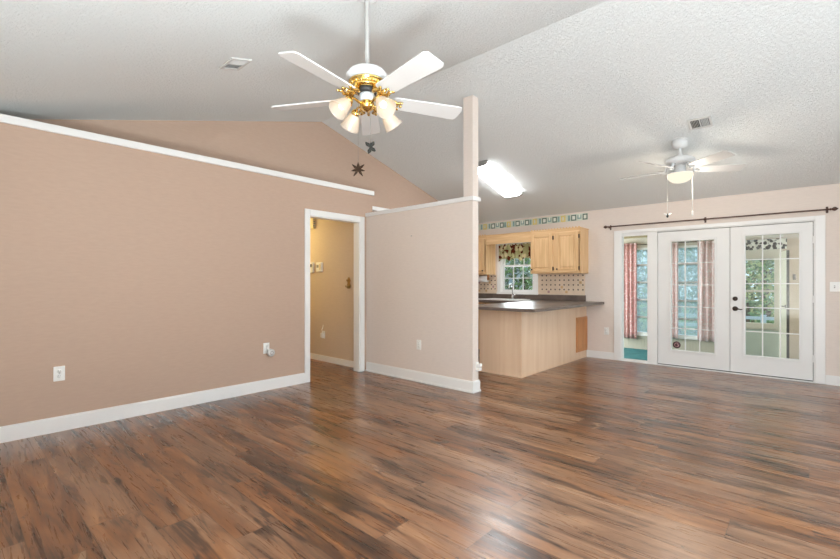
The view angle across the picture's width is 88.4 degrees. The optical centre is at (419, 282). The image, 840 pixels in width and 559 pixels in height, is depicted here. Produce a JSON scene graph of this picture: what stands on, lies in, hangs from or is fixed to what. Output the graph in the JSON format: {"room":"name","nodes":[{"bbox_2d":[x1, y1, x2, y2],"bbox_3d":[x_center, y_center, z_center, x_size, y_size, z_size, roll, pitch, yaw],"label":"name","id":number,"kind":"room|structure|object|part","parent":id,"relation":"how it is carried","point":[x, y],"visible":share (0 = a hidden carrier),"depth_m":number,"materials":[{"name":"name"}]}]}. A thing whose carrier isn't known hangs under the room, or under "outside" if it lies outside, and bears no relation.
{"room":"empty living room","nodes":[
{"label":"empty living room","id":0,"kind":"room"},
{"bbox_2d":[0,122,371,426],"bbox_3d":[-2.325,0.000,4.562,0.120,2.520,4.735,0,0,42],"label":"wall","id":1,"kind":"structure","parent":0,"point":[143,275],"depth_m":4.09,"materials":[{"name":"beige paint"}]},
{"bbox_2d":[53,366,64,381],"bbox_3d":[-3.056,0.772,3.659,0.010,0.124,0.076,0,0,42],"label":"wall outlet","id":2,"kind":"object","parent":1,"relation":"attached to","point":[59,371],"visible":1,"depth_m":3.66,"materials":[{"name":"white plastic"}]},
{"bbox_2d":[0,373,304,442],"bbox_3d":[-2.655,1.197,4.095,0.018,0.126,3.600,0,0,42],"label":"baseboard","id":3,"kind":"structure","parent":1,"relation":"attached to","point":[8,433],"depth_m":4.06,"materials":[{"name":"white paint"}]},
{"bbox_2d":[0,113,373,195],"bbox_3d":[-2.315,-1.292,4.566,0.154,0.065,4.755,0,0,42],"label":"trim","id":4,"kind":"structure","parent":1,"relation":"attached to","point":[8,119],"depth_m":4.21,"materials":[{"name":"white paint"}]},
{"bbox_2d":[263,343,268,353],"bbox_3d":[-1.795,0.768,5.050,0.010,0.124,0.076,0,0,42],"label":"wall outlet","id":5,"kind":"object","parent":1,"relation":"attached to","point":[265,345],"visible":0.96,"depth_m":5.04,"materials":[{"name":"white plastic"}]},
{"bbox_2d":[267,349,274,355],"bbox_3d":[-1.745,0.820,5.051,0.061,0.086,0.086,0,0,42],"label":"plug","id":6,"kind":"object","parent":5,"relation":"attached to","point":[271,352],"visible":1,"depth_m":5.03,"materials":[{"name":"white plastic"}]},
{"bbox_2d":[304,209,364,382],"bbox_3d":[-1.165,0.165,5.828,0.138,2.190,0.974,0,0,42],"label":"door frame","id":7,"kind":"structure","parent":1,"relation":"in","point":[359,222],"depth_m":6.09,"materials":[{"name":"white paint"}]},
{"bbox_2d":[29,119,437,211],"bbox_3d":[-1.574,-0.521,6.095,0.120,3.562,8.015,0,0,42],"label":"wall","id":8,"kind":"structure","parent":0,"point":[314,150],"depth_m":5.70,"materials":[{"name":"beige paint"}]},
{"bbox_2d":[372,206,387,211],"bbox_3d":[0.043,-1.167,7.714,0.100,0.065,3.114,0,0,42],"label":"trim","id":9,"kind":"structure","parent":8,"relation":"attached to","point":[374,209],"depth_m":6.87,"materials":[{"name":"white paint"}]},
{"bbox_2d":[310,95,477,380],"bbox_3d":[-1.035,-0.444,6.507,4.525,3.407,0.117,0,0,42],"label":"wall","id":10,"kind":"structure","parent":0,"point":[423,285],"depth_m":5.59,"materials":[{"name":"paint"}]},
{"bbox_2d":[310,262,313,272],"bbox_3d":[-1.796,-0.248,7.131,0.130,0.170,0.037,0,0,42],"label":"thermostat","id":11,"kind":"object","parent":10,"relation":"attached to","point":[311,263],"visible":0.62,"depth_m":7.09,"materials":[{"name":"white plastic"}]},
{"bbox_2d":[310,218,314,228],"bbox_3d":[-1.791,-1.010,7.118,0.173,0.250,0.050,0,0,42],"label":"door chime","id":12,"kind":"object","parent":10,"relation":"attached to","point":[312,220],"visible":0.47,"depth_m":7.07,"materials":[{"name":"beige"}]},
{"bbox_2d":[316,262,322,271],"bbox_3d":[-1.628,-0.250,6.981,0.150,0.150,0.034,0,0,42],"label":"thermostat","id":13,"kind":"object","parent":10,"relation":"attached to","point":[319,265],"visible":1,"depth_m":6.95,"materials":[{"name":"white plastic"}]},
{"bbox_2d":[320,327,324,337],"bbox_3d":[-1.561,0.786,6.913,0.080,0.217,0.045,0,0,42],"label":"hall outlet","id":14,"kind":"object","parent":10,"relation":"attached to","point":[322,335],"visible":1,"depth_m":6.90,"materials":[{"name":"white plastic"}]},
{"bbox_2d":[310,353,353,367],"bbox_3d":[-1.791,1.215,7.141,2.553,0.090,0.016,0,0,42],"label":"baseboard","id":15,"kind":"structure","parent":10,"relation":"attached to","point":[339,361],"depth_m":6.75,"materials":[{"name":"white paint"}]},
{"bbox_2d":[345,277,350,288],"bbox_3d":[-1.086,0.007,6.476,0.089,0.170,0.054,0,0,42],"label":"wall hook","id":16,"kind":"object","parent":10,"relation":"attached to","point":[348,280],"visible":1,"depth_m":6.48,"materials":[{"name":"brown wood"}]},
{"bbox_3d":[-1.071,0.007,6.493,0.089,0.170,0.008,0,0,42],"label":"plate","id":17,"kind":"part","parent":16,"relation":"part of","materials":[{"name":"gold metal"}]},
{"bbox_2d":[417,340,420,349],"bbox_3d":[-0.016,0.792,5.498,0.076,0.124,0.010,0,0,42],"label":"wall outlet","id":18,"kind":"object","parent":10,"relation":"attached to","point":[418,341],"visible":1,"depth_m":5.49,"materials":[{"name":"white plastic"}]},
{"bbox_2d":[365,362,480,392],"bbox_3d":[-0.034,1.196,5.586,1.864,0.128,0.157,0,0,42],"label":"baseboard","id":19,"kind":"structure","parent":10,"relation":"attached to","point":[427,378],"depth_m":5.39,"materials":[{"name":"white paint"}]},
{"bbox_2d":[365,196,480,216],"bbox_3d":[-0.038,-0.965,5.600,1.874,0.050,0.157,0,0,42],"label":"trim","id":20,"kind":"structure","parent":10,"relation":"on","point":[468,198],"depth_m":5.39,"materials":[{"name":"white paint"}]},
{"bbox_2d":[476,362,481,371],"bbox_3d":[0.681,0.975,4.985,0.062,0.110,0.052,0,0,42],"label":"plug adapter","id":21,"kind":"object","parent":10,"relation":"attached to","point":[478,365],"visible":1,"depth_m":4.97,"materials":[{"name":"white plastic"}]},
{"bbox_2d":[0,349,839,558],"bbox_3d":[0.267,1.320,4.314,9.600,0.120,8.050,0,0,42],"label":"floor","id":22,"kind":"structure","parent":0,"point":[586,457],"depth_m":2.91,"materials":[{"name":"brown wood"}]},
{"bbox_2d":[478,302,497,348],"bbox_3d":[1.485,0.818,8.128,1.640,0.885,0.650,0,0,42],"label":"base cabinet","id":23,"kind":"object","parent":22,"relation":"on","point":[478,302],"visible":0.06,"depth_m":8.10,"materials":[{"name":"brown wood"}]},
{"bbox_3d":[1.287,0.850,7.925,0.500,0.580,0.020,0,0,42],"label":"door","id":24,"kind":"part","parent":23,"relation":"part of","materials":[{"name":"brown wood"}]},
{"bbox_2d":[480,306,586,377],"bbox_3d":[1.846,0.810,6.734,0.684,0.900,2.232,0,0,42],"label":"base cabinet","id":25,"kind":"object","parent":22,"relation":"on","point":[512,343],"visible":0.95,"depth_m":6.06,"materials":[{"name":"brown wood"}]},
{"bbox_3d":[1.099,0.810,5.928,0.660,0.900,0.020,0,0,42],"label":"panel","id":26,"kind":"part","parent":25,"relation":"part of","materials":[{"name":"brown wood"}]},
{"bbox_2d":[478,293,603,312],"bbox_3d":[1.230,0.289,7.051,2.740,0.141,2.590,0,0,42],"label":"countertop","id":27,"kind":"structure","parent":25,"relation":"on","point":[537,303],"depth_m":6.91,"materials":[{"name":"laminate"}]},
{"bbox_2d":[479,298,529,300],"bbox_3d":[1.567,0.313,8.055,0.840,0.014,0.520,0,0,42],"label":"sink","id":28,"kind":"object","parent":27,"relation":"in","point":[483,298],"visible":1,"depth_m":8.07,"materials":[{"name":"white ceramic"}]},
{"bbox_2d":[508,283,515,298],"bbox_3d":[1.724,0.161,8.152,0.157,0.290,0.116,0,0,-12],"label":"kitchen faucet","id":29,"kind":"object","parent":27,"relation":"on","point":[512,295],"visible":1,"depth_m":8.16,"materials":[{"name":"silver metal"}]},
{"bbox_3d":[2.083,0.810,6.537,0.020,0.900,2.204,0,0,42],"label":"panel","id":30,"kind":"part","parent":25,"relation":"part of","materials":[{"name":"brown wood"}]},
{"bbox_3d":[2.687,0.855,7.174,0.018,0.570,0.439,0,0,42],"label":"access door","id":31,"kind":"part","parent":25,"relation":"part of","materials":[{"name":"orange wood"}]},
{"bbox_3d":[2.696,0.855,7.166,0.006,0.550,0.419,0,0,42],"label":"door frame","id":32,"kind":"part","parent":25,"relation":"part of","materials":[{"name":"orange wood"}]},
{"bbox_2d":[0,0,839,222],"bbox_3d":[1.097,-1.774,3.592,7.440,1.255,8.135,0,0,42],"label":"ceiling","id":33,"kind":"structure","parent":0,"point":[572,95],"depth_m":4.02,"materials":[{"name":"white paint"}]},
{"bbox_2d":[219,57,251,70],"bbox_3d":[-1.470,-1.739,3.441,0.235,0.053,0.161,0,0,42],"label":"ceiling vent","id":34,"kind":"object","parent":33,"relation":"in","point":[233,63],"visible":1,"depth_m":3.43,"materials":[{"name":"grey metal"}]},
{"bbox_2d":[271,0,461,175],"bbox_3d":[-0.325,-1.244,2.669,1.233,1.158,1.241,0,0,42],"label":"ceiling fan","id":35,"kind":"object","parent":33,"relation":"hanging from","point":[371,83],"visible":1,"depth_m":2.61,"materials":[{"name":"white wood"}]},
{"bbox_3d":[-0.723,-1.149,2.799,0.477,0.037,0.141,0,0,14],"label":"blade","id":36,"kind":"part","parent":35,"relation":"part of","materials":[{"name":"white wood"}]},
{"bbox_3d":[-0.545,-1.149,2.359,0.141,0.037,0.477,0,0,32],"label":"blade","id":37,"kind":"part","parent":35,"relation":"part of","materials":[{"name":"white wood"}]},
{"bbox_3d":[-0.477,-1.046,2.583,0.125,0.136,0.135,0,0,42],"label":"lamp shade","id":38,"kind":"part","parent":35,"relation":"part of","materials":[{"name":"white glass"}]},
{"bbox_3d":[-0.450,-1.046,2.847,0.135,0.136,0.125,0,0,42],"label":"lamp shade","id":39,"kind":"part","parent":35,"relation":"part of","materials":[{"name":"white glass"}]},
{"bbox_2d":[351,109,359,116],"bbox_3d":[-0.418,-1.099,2.805,0.055,0.055,0.059,0,0,42],"label":"socket","id":40,"kind":"object","parent":35,"relation":"attached to","point":[354,113],"depth_m":2.79,"materials":[{"name":"gold metal"}]},
{"bbox_3d":[-0.395,-1.116,2.648,0.099,0.035,0.022,0,0,-40],"label":"lamp arm","id":41,"kind":"part","parent":35,"relation":"part of","materials":[{"name":"gold metal"}]},
{"bbox_3d":[-0.331,-1.098,2.702,0.092,0.068,0.092,0,0,42],"label":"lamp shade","id":42,"kind":"part","parent":35,"relation":"part of","materials":[{"name":"gold metal"}]},
{"bbox_3d":[-0.359,-1.149,3.104,0.141,0.037,0.477,0,0,-4],"label":"blade","id":43,"kind":"part","parent":35,"relation":"part of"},
{"bbox_3d":[-0.224,-1.066,2.572,0.062,0.062,0.044,0,0,42],"label":"bulb","id":44,"kind":"part","parent":35,"relation":"part of","materials":[{"name":"white glass"}]},
{"bbox_3d":[-0.213,-1.046,2.556,0.135,0.136,0.125,0,0,42],"label":"lamp shade","id":45,"kind":"part","parent":35,"relation":"part of","materials":[{"name":"white glass"}]},
{"bbox_3d":[-0.185,-1.046,2.820,0.125,0.136,0.135,0,0,42],"label":"lamp shade","id":46,"kind":"part","parent":35,"relation":"part of","materials":[{"name":"white glass"}]},
{"bbox_3d":[-0.072,-1.149,2.393,0.141,0.037,0.477,0,0,-40],"label":"blade","id":47,"kind":"part","parent":35,"relation":"part of","materials":[{"name":"white wood"}]},
{"bbox_3d":[0.043,-1.149,2.853,0.477,0.037,0.141,0,0,-22],"label":"blade","id":48,"kind":"part","parent":35,"relation":"part of","materials":[{"name":"white wood"}]},
{"bbox_2d":[478,160,522,197],"bbox_3d":[1.202,-1.609,6.834,0.346,0.381,1.086,0,0,42],"label":"fluorescent ceiling light","id":49,"kind":"object","parent":33,"relation":"attached to","point":[486,171],"visible":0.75,"depth_m":6.78,"materials":[{"name":"white plastic"}]},
{"bbox_2d":[618,138,745,217],"bbox_3d":[3.034,-1.224,5.126,1.275,0.925,1.327,0,0,42],"label":"ceiling fan","id":50,"kind":"object","parent":33,"relation":"hanging from","point":[679,162],"visible":1,"depth_m":5.01,"materials":[{"name":"white metal"}]},
{"bbox_3d":[2.754,-1.331,5.391,0.502,0.053,0.135,0,0,44],"label":"blade","id":51,"kind":"part","parent":50,"relation":"part of","materials":[{"name":"white wood"}]},
{"bbox_3d":[2.684,-1.331,4.889,0.502,0.053,0.135,0,0,-28],"label":"blade","id":52,"kind":"part","parent":50,"relation":"part of","materials":[{"name":"white wood"}]},
{"bbox_3d":[2.926,-1.044,5.091,0.025,0.489,0.007,0,0,0],"label":"pull chain","id":53,"kind":"part","parent":50,"relation":"part of","materials":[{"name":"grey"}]},
{"bbox_3d":[3.064,-1.225,5.091,0.276,0.100,0.276,0,0,42],"label":"lamp shade","id":54,"kind":"part","parent":50,"relation":"part of","materials":[{"name":"white glass"}]},
{"bbox_3d":[3.203,-1.065,5.091,0.025,0.449,0.007,0,0,0],"label":"pull chain","id":55,"kind":"part","parent":50,"relation":"part of","materials":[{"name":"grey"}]},
{"bbox_3d":[3.139,-1.331,4.667,0.135,0.053,0.502,0,0,-10],"label":"blade","id":56,"kind":"part","parent":50,"relation":"part of","materials":[{"name":"white wood"}]},
{"bbox_3d":[3.491,-1.331,5.031,0.502,0.053,0.135,0,0,8],"label":"blade","id":57,"kind":"part","parent":50,"relation":"part of","materials":[{"name":"white wood"}]},
{"bbox_2d":[687,115,712,129],"bbox_3d":[3.054,-1.737,4.707,0.215,0.065,0.189,0,0,42],"label":"ceiling vent","id":58,"kind":"object","parent":33,"relation":"in","point":[702,122],"visible":1,"depth_m":4.70,"materials":[{"name":"grey metal"}]},
{"bbox_2d":[478,183,839,383],"bbox_3d":[3.833,0.023,6.520,7.320,2.475,0.120,0,0,42],"label":"wall","id":59,"kind":"structure","parent":0,"point":[599,279],"depth_m":6.36,"materials":[{"name":"paint"}]},
{"bbox_2d":[478,234,495,274],"bbox_3d":[1.167,-0.542,8.599,0.564,0.774,0.381,0,0,42],"label":"upper cabinet","id":60,"kind":"object","parent":59,"relation":"attached to","point":[486,254],"visible":0.5,"depth_m":8.38,"materials":[{"name":"brown wood"}]},
{"bbox_3d":[1.056,-0.511,8.492,0.329,0.502,0.014,0,0,42],"label":"raised panel","id":61,"kind":"part","parent":60,"relation":"part of","materials":[{"name":"brown wood"}]},
{"bbox_3d":[1.058,-0.511,8.495,0.495,0.668,0.020,0,0,42],"label":"door","id":62,"kind":"part","parent":60,"relation":"part of","materials":[{"name":"brown wood"}]},
{"bbox_2d":[478,275,488,281],"bbox_3d":[1.237,-0.081,8.598,0.328,0.146,0.124,0,0,42],"label":"paper towel holder","id":63,"kind":"object","parent":60,"relation":"attached to","point":[480,278],"visible":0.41,"depth_m":8.52,"materials":[{"name":"white"}]},
{"bbox_2d":[486,231,530,244],"bbox_3d":[1.624,-0.818,8.002,0.932,0.185,0.028,0,0,42],"label":"valance board","id":64,"kind":"object","parent":60,"relation":"attached to","point":[518,237],"visible":1,"depth_m":7.99,"materials":[{"name":"brown wood"}]},
{"bbox_3d":[1.621,-0.902,8.004,0.915,0.015,0.026,0,0,42],"label":"moulding","id":65,"kind":"part","parent":64,"relation":"part of","materials":[{"name":"brown wood"}]},
{"bbox_2d":[478,275,496,293],"bbox_3d":[1.301,0.032,8.731,0.578,0.372,0.007,0,0,42],"label":"tile backsplash","id":66,"kind":"structure","parent":59,"relation":"attached to","point":[491,286],"depth_m":8.64,"materials":[{"name":"brown tile"}]},
{"bbox_2d":[496,242,537,294],"bbox_3d":[1.882,-0.287,8.269,0.880,1.025,0.150,0,0,42],"label":"window","id":67,"kind":"structure","parent":59,"relation":"in","point":[501,264],"depth_m":8.37,"materials":[{"name":"white paint"}]},
{"bbox_3d":[1.906,-0.507,8.295,0.678,0.404,0.030,0,0,42],"label":"sash","id":68,"kind":"part","parent":67,"relation":"part of","materials":[{"name":"white paint"}]},
{"bbox_2d":[498,242,530,260],"bbox_3d":[1.812,-0.575,8.207,0.762,0.330,0.058,0,0,42],"label":"window valance","id":69,"kind":"object","parent":67,"relation":"attached to","point":[520,251],"visible":0.95,"depth_m":8.19,"materials":[{"name":"fabric"}]},
{"bbox_3d":[1.882,-0.084,8.269,0.678,0.512,0.030,0,0,42],"label":"sash","id":70,"kind":"part","parent":67,"relation":"part of","materials":[{"name":"white paint"}]},
{"bbox_2d":[478,213,587,229],"bbox_3d":[1.965,-1.125,8.132,2.383,0.119,0.002,0,0,42],"label":"wallpaper border","id":71,"kind":"object","parent":59,"relation":"attached to","point":[583,216],"visible":0.97,"depth_m":7.98,"materials":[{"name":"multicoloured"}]},
{"bbox_2d":[530,226,588,273],"bbox_3d":[2.396,-0.542,7.484,0.914,0.774,0.381,0,0,42],"label":"upper cabinet","id":72,"kind":"object","parent":59,"relation":"attached to","point":[563,250],"visible":1,"depth_m":7.32,"materials":[{"name":"brown wood"}]},
{"bbox_3d":[2.119,-0.511,7.528,0.239,0.502,0.014,0,0,42],"label":"raised panel","id":73,"kind":"part","parent":72,"relation":"part of","materials":[{"name":"brown wood"}]},
{"bbox_3d":[2.122,-0.511,7.532,0.405,0.668,0.020,0,0,42],"label":"door","id":74,"kind":"part","parent":72,"relation":"part of","materials":[{"name":"brown wood"}]},
{"bbox_3d":[2.410,-0.912,7.500,0.914,0.034,0.340,0,0,42],"label":"scalloped cornice","id":75,"kind":"part","parent":72,"relation":"part of","materials":[{"name":"brown wood"}]},
{"bbox_3d":[2.460,-0.511,7.224,0.390,0.668,0.020,0,0,42],"label":"door","id":76,"kind":"part","parent":72,"relation":"part of","materials":[{"name":"brown wood"}]},
{"bbox_3d":[2.458,-0.511,7.221,0.224,0.502,0.014,0,0,42],"label":"raised panel","id":77,"kind":"part","parent":72,"relation":"part of","materials":[{"name":"brown wood"}]},
{"bbox_2d":[538,273,584,294],"bbox_3d":[2.493,0.032,7.650,0.860,0.372,0.007,0,0,42],"label":"tile backsplash","id":78,"kind":"structure","parent":59,"relation":"attached to","point":[548,284],"depth_m":7.64,"materials":[{"name":"brown tile"}]},
{"bbox_2d":[604,327,608,334],"bbox_3d":[3.072,0.800,7.122,0.076,0.124,0.010,0,0,42],"label":"wall outlet","id":79,"kind":"object","parent":59,"relation":"attached to","point":[606,329],"visible":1,"depth_m":7.12,"materials":[{"name":"white plastic"}]},
{"bbox_2d":[622,233,647,362],"bbox_3d":[3.406,0.237,6.850,0.388,2.022,0.024,0,0,42],"label":"window","id":80,"kind":"structure","parent":59,"relation":"in","point":[636,234],"depth_m":6.83,"materials":[{"name":"white paint"}]},
{"bbox_2d":[658,228,729,370],"bbox_3d":[4.007,0.235,6.333,0.919,2.002,0.068,0,0,42],"label":"door","id":81,"kind":"structure","parent":59,"relation":"in","point":[720,359],"depth_m":6.27,"materials":[{"name":"white paint"}]},
{"bbox_2d":[673,341,680,347],"bbox_3d":[3.844,0.933,6.468,0.104,0.104,0.002,0,0,42],"label":"sticker","id":82,"kind":"object","parent":81,"relation":"attached to","point":[676,344],"visible":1,"depth_m":6.47,"materials":[{"name":"red"}]},
{"bbox_3d":[3.995,0.198,6.335,0.542,1.620,0.004,0,0,42],"label":"glass pane","id":83,"kind":"part","parent":81,"relation":"part of","materials":[{"name":"clear glass"}]},
{"bbox_3d":[3.999,0.198,6.340,0.598,1.676,0.068,0,0,42],"label":"lite frame","id":84,"kind":"part","parent":81,"relation":"part of","materials":[{"name":"white paint"}]},
{"bbox_2d":[587,350,839,385],"bbox_3d":[4.621,1.202,5.714,4.830,0.115,0.016,0,0,42],"label":"baseboard","id":85,"kind":"structure","parent":59,"relation":"attached to","point":[830,380],"depth_m":7.07,"materials":[{"name":"white paint"}]},
{"bbox_2d":[621,360,814,382],"bbox_3d":[4.143,1.249,6.240,2.315,0.022,0.160,0,0,42],"label":"trim","id":86,"kind":"structure","parent":59,"relation":"attached to","point":[705,369],"depth_m":5.99,"materials":[{"name":"white paint"}]},
{"bbox_2d":[614,215,824,383],"bbox_3d":[4.131,0.212,6.237,2.510,2.095,0.140,0,0,42],"label":"trim","id":87,"kind":"structure","parent":59,"relation":"attached to","point":[819,221],"depth_m":6.31,"materials":[{"name":"white paint"}]},
{"bbox_2d":[604,207,837,229],"bbox_3d":[4.052,-0.898,6.173,2.770,0.080,0.100,0,0,42],"label":"curtain rod","id":88,"kind":"object","parent":59,"relation":"attached to","point":[833,208],"visible":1,"depth_m":5.94,"materials":[{"name":"brown metal"}]},
{"bbox_2d":[730,222,813,380],"bbox_3d":[4.640,0.235,5.728,0.862,2.002,0.114,0,0,42],"label":"door","id":89,"kind":"structure","parent":59,"relation":"in","point":[801,368],"depth_m":5.71,"materials":[{"name":"white paint"}]},
{"bbox_3d":[4.666,0.177,5.735,0.608,1.681,0.068,0,0,42],"label":"lite frame","id":90,"kind":"part","parent":89,"relation":"part of","materials":[{"name":"white paint"}]},
{"bbox_2d":[830,282,839,291],"bbox_3d":[5.103,0.052,5.274,0.144,0.120,0.020,0,0,42],"label":"light switch","id":91,"kind":"object","parent":59,"relation":"attached to","point":[834,286],"visible":1,"depth_m":5.29,"materials":[{"name":"white plastic"}]},
{"bbox_2d":[624,234,782,352],"bbox_3d":[5.966,0.240,8.515,7.600,2.440,0.128,0,0,42],"label":"wall","id":92,"kind":"structure","parent":0,"point":[640,342],"depth_m":8.80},
{"bbox_2d":[637,247,646,335],"bbox_3d":[4.880,0.200,9.446,0.800,1.920,0.130,0,0,42],"label":"window","id":93,"kind":"structure","parent":92,"relation":"in","point":[638,332],"depth_m":9.43,"materials":[{"name":"white paint"}]},
{"bbox_2d":[678,245,697,339],"bbox_3d":[5.531,0.200,8.854,0.800,1.920,0.130,0,0,42],"label":"window","id":94,"kind":"structure","parent":92,"relation":"in","point":[691,337],"depth_m":8.85,"materials":[{"name":"white paint"}]},
{"bbox_3d":[5.540,0.752,8.864,0.650,0.036,0.045,0,0,42],"label":"rail","id":95,"kind":"part","parent":94,"relation":"part of","materials":[{"name":"white wood"}]},
{"bbox_3d":[5.540,-0.382,8.864,0.650,0.036,0.045,0,0,42],"label":"rail","id":96,"kind":"part","parent":94,"relation":"part of","materials":[{"name":"silver metal"}]},
{"bbox_3d":[5.540,-0.004,8.864,0.650,0.036,0.045,0,0,42],"label":"rail","id":97,"kind":"part","parent":94,"relation":"part of","materials":[{"name":"white wood"}]},
{"bbox_3d":[5.540,0.374,8.864,0.650,0.036,0.045,0,0,42],"label":"rail","id":98,"kind":"part","parent":94,"relation":"part of","materials":[{"name":"white wood"}]},
{"bbox_2d":[746,329,778,356],"bbox_3d":[6.283,1.169,8.143,0.750,0.579,0.014,0,0,42],"label":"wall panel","id":99,"kind":"structure","parent":92,"relation":"attached to","point":[753,339],"depth_m":8.04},
{"bbox_2d":[746,255,778,329],"bbox_3d":[6.306,0.180,8.152,0.750,1.360,0.130,0,0,42],"label":"window","id":100,"kind":"structure","parent":92,"relation":"in","point":[774,325],"depth_m":7.93,"materials":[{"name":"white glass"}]},
{"bbox_3d":[5.173,-0.825,9.130,1.900,0.024,0.042,0,0,42],"label":"curtain rod","id":101,"kind":"object","parent":92,"relation":"attached to","visible":0},
{"bbox_2d":[624,243,636,338],"bbox_3d":[4.606,0.182,9.561,0.360,2.095,0.079,0,0,42],"label":"curtain","id":102,"kind":"object","parent":101,"relation":"hanging from","point":[630,249],"visible":0.71,"depth_m":9.51,"materials":[{"name":"fabric"}]},
{"bbox_2d":[672,242,677,338],"bbox_3d":[5.229,0.168,8.997,0.260,1.985,0.079,0,0,42],"label":"curtain","id":103,"kind":"object","parent":101,"relation":"hanging from","point":[674,245],"visible":0.44,"depth_m":8.96,"materials":[{"name":"fabric"}]},
{"bbox_2d":[697,240,713,341],"bbox_3d":[5.688,0.172,8.580,0.300,1.995,0.079,0,0,42],"label":"curtain","id":104,"kind":"object","parent":101,"relation":"hanging from","point":[706,247],"visible":0.87,"depth_m":8.57,"materials":[{"name":"fabric"}]},
{"bbox_2d":[624,348,813,379],"bbox_3d":[5.030,1.510,7.483,7.600,0.100,2.915,0,0,42],"label":"floor","id":105,"kind":"structure","parent":0,"point":[630,353],"depth_m":8.76,"materials":[{"name":"teal carpet"}]},
{"bbox_2d":[624,222,813,238],"bbox_3d":[5.030,-1.018,7.483,7.600,0.084,2.915,0,0,42],"label":"ceiling","id":106,"kind":"structure","parent":0,"point":[644,236],"depth_m":9.29,"materials":[{"name":"white paint"}]},
{"bbox_2d":[678,313,773,326],"bbox_3d":[7.501,1.400,10.207,3.000,1.320,0.100,0,0,42],"label":"deck railing","id":107,"kind":"object","parent":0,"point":[765,318],"visible":0.06,"depth_m":10.07,"materials":[{"name":"white wood"}]},
{"bbox_3d":[7.501,1.060,10.207,3.000,0.070,0.060,0,0,42],"label":"rail","id":108,"kind":"part","parent":107,"relation":"part of","materials":[{"name":"white wood"}]},
{"bbox_3d":[7.501,0.820,10.207,3.000,0.070,0.060,0,0,42],"label":"rail","id":109,"kind":"part","parent":107,"relation":"part of","materials":[{"name":"white wood"}]},
{"bbox_3d":[7.858,1.400,9.884,0.100,1.320,0.100,0,0,42],"label":"post","id":110,"kind":"part","parent":107,"relation":"part of","materials":[{"name":"white wood"}]},
{"bbox_2d":[783,227,813,365],"bbox_3d":[7.636,0.242,6.918,2.780,2.435,0.012,0,0,42],"label":"panel","id":111,"kind":"object","parent":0,"point":[793,241],"depth_m":7.75,"materials":[{"name":"beige wood"}]},
{"bbox_2d":[746,237,788,249],"bbox_3d":[6.304,-0.715,8.077,0.890,0.210,0.060,0,0,42],"label":"valance","id":112,"kind":"object","parent":111,"relation":"attached to","point":[768,243],"visible":0.77,"depth_m":7.97,"materials":[{"name":"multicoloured fabric"}]},
{"bbox_2d":[779,250,788,357],"bbox_3d":[6.298,0.460,7.518,0.089,2.000,0.812,0,0,33],"label":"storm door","id":113,"kind":"structure","parent":111,"relation":"attached to","point":[785,254],"depth_m":7.35,"materials":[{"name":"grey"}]},
{"label":"outside","id":114,"kind":"structure","parent":0,"visible":0},
{"bbox_2d":[639,300,773,335],"bbox_3d":[18.967,2.110,28.361,70.000,0.100,52.500,0,0,42],"label":"lawn","id":115,"kind":"structure","parent":114,"point":[643,328],"depth_m":22.82,"materials":[{"name":"green plant"}]},
{"bbox_2d":[505,258,532,289],"bbox_3d":[2.897,0.490,13.022,1.320,3.195,1.308,0,0,42],"label":"tree","id":116,"kind":"object","parent":115,"relation":"on","point":[518,271],"visible":0.31,"depth_m":12.83,"materials":[{"name":"green plant"}]},
{"bbox_2d":[637,250,646,331],"bbox_3d":[9.124,-0.234,18.214,1.441,4.639,1.414,0,0,42],"label":"tree","id":117,"kind":"object","parent":115,"relation":"on","point":[640,254],"visible":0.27,"depth_m":18.04,"materials":[{"name":"green plant"}]},
{"bbox_2d":[640,261,646,327],"bbox_3d":[8.465,0.501,15.281,1.118,3.173,1.197,0,0,42],"label":"tree","id":118,"kind":"object","parent":115,"relation":"on","point":[644,291],"visible":0.03,"depth_m":15.41,"materials":[{"name":"green plant"}]},
{"bbox_2d":[678,248,687,303],"bbox_3d":[12.088,-1.318,21.066,1.876,6.804,1.935,0,0,42],"label":"tree","id":119,"kind":"object","parent":115,"relation":"on","point":[682,248],"visible":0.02,"depth_m":20.82,"materials":[{"name":"green plant"}]},
{"bbox_2d":[678,248,695,333],"bbox_3d":[10.371,-0.472,17.398,1.383,5.114,1.402,0,0,42],"label":"tree","id":120,"kind":"object","parent":115,"relation":"on","point":[680,268],"visible":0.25,"depth_m":17.23,"materials":[{"name":"green plant"}]},
{"bbox_2d":[683,247,697,333],"bbox_3d":[9.566,0.184,14.653,1.108,3.806,1.089,0,0,-16],"label":"tree","id":121,"kind":"object","parent":115,"relation":"on","point":[694,288],"visible":0.27,"depth_m":14.71,"materials":[{"name":"green plant"}]},
{"bbox_2d":[746,260,767,322],"bbox_3d":[10.453,0.182,13.834,1.131,3.808,1.118,0,0,42],"label":"tree","id":122,"kind":"object","parent":115,"relation":"on","point":[749,311],"visible":0.31,"depth_m":13.62,"materials":[{"name":"green plant"}]},
{"bbox_2d":[746,258,772,320],"bbox_3d":[14.506,-2.049,18.266,1.848,8.264,1.866,0,0,42],"label":"tree","id":123,"kind":"object","parent":115,"relation":"on","point":[767,258],"visible":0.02,"depth_m":18.15,"materials":[{"name":"green plant"}]},
{"bbox_2d":[746,258,773,322],"bbox_3d":[12.266,-0.686,15.296,1.417,5.540,1.406,0,0,42],"label":"tree","id":124,"kind":"object","parent":115,"relation":"on","point":[767,312],"visible":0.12,"depth_m":15.21,"materials":[{"name":"green plant"}]},
{"bbox_2d":[764,260,773,322],"bbox_3d":[11.099,0.224,13.073,1.124,3.726,1.115,0,0,42],"label":"tree","id":125,"kind":"object","parent":115,"relation":"on","point":[768,277],"visible":0.09,"depth_m":13.26,"materials":[{"name":"green plant"}]}
]}

